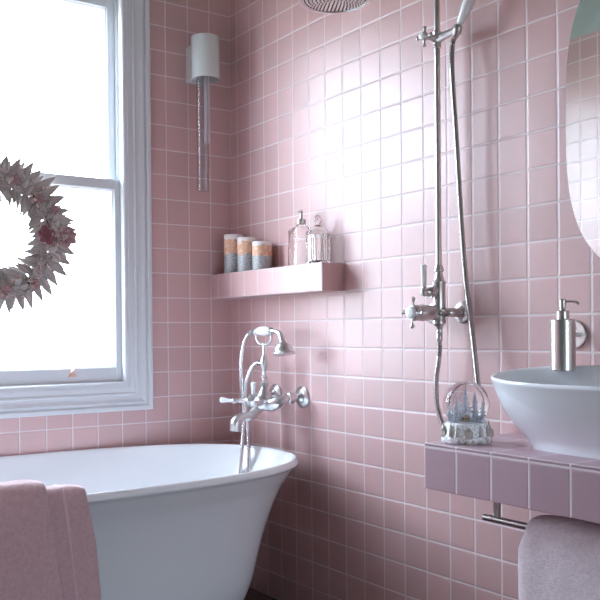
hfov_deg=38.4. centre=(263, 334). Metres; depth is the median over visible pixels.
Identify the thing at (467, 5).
shower hose
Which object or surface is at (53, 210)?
flower
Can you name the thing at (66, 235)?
flower
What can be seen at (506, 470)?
countertop
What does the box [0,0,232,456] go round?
wall
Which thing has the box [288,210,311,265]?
soap bottle
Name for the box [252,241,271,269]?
pillar candle
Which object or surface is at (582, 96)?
wall mirror
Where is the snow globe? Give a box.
[440,381,493,445]
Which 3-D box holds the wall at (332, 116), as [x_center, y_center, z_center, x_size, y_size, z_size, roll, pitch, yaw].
[1.046,-0.431,1.987,0.100,2.950,4.100,-1,0,-34]
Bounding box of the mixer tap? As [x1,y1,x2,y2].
[220,331,308,431]
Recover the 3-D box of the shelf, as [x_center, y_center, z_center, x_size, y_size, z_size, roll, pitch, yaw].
[0.035,-0.202,3.322,0.100,0.100,0.756,-1,0,-34]
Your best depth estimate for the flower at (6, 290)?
3.05 m
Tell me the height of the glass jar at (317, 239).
0.178 m
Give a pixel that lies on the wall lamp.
(203, 54)
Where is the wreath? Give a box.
[0,154,76,313]
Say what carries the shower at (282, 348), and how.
on the mixer tap
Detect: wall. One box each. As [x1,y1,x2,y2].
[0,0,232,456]
[229,0,599,599]
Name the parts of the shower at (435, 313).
cross handle, lever, cross handle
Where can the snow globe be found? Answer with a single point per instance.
(466, 404)
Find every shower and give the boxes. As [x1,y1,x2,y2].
[238,326,294,473]
[298,0,467,341]
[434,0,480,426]
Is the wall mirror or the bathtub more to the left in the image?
the bathtub
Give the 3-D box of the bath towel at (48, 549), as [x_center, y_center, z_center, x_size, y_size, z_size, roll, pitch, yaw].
[-0.719,0.692,2.225,0.652,0.613,0.191,-1,0,-34]
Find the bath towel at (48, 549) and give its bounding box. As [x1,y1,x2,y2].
[0,479,101,599]
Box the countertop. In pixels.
[424,432,599,523]
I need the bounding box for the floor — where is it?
[244,587,276,599]
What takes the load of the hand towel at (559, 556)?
hanging from the towel rail
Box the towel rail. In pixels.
[482,502,527,529]
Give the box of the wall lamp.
[185,33,219,191]
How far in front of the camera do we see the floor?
3.44 m
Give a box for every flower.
[0,284,12,298]
[11,175,20,184]
[30,279,40,289]
[36,194,45,203]
[38,225,56,244]
[49,205,59,214]
[58,227,76,247]
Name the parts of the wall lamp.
plate, lamp shade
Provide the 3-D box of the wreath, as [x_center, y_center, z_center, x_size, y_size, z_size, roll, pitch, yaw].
[-0.955,-0.361,3.065,0.602,0.603,0.132,-1,0,-34]
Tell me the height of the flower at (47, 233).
0.076 m
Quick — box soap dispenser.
[550,299,587,370]
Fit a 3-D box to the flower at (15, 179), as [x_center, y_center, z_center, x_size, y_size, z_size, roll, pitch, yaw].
[-0.883,-0.552,3.068,0.039,0.039,0.010,-1,0,-34]
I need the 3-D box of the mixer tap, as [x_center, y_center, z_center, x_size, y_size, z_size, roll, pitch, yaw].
[-0.011,0.172,3.247,0.267,0.374,0.261,-1,0,-34]
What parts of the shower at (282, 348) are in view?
handle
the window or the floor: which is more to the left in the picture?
the window
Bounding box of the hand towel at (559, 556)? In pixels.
[518,515,599,599]
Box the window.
[0,0,152,418]
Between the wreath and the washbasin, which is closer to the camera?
the washbasin
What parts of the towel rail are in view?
post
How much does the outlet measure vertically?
0.050 m
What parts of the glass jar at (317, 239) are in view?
lid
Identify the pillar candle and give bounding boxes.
[224,234,242,272]
[237,237,256,271]
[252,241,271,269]
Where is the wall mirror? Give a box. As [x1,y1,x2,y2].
[565,0,599,256]
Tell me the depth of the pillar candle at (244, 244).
3.43 m
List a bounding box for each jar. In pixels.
[305,215,329,263]
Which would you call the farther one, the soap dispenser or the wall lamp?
the wall lamp
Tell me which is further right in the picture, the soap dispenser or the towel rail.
the soap dispenser
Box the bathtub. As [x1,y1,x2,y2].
[0,444,298,599]
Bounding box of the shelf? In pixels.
[212,262,343,298]
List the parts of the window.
sash, sash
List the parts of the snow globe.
globe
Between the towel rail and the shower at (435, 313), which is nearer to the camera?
the towel rail
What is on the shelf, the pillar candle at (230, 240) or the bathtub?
the pillar candle at (230, 240)
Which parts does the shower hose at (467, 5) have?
handle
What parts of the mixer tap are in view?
lever, spout, lever, lever, riser stem, inlet arm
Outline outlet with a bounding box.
[435,326,442,341]
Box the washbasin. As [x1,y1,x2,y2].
[491,365,599,458]
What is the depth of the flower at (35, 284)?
3.11 m

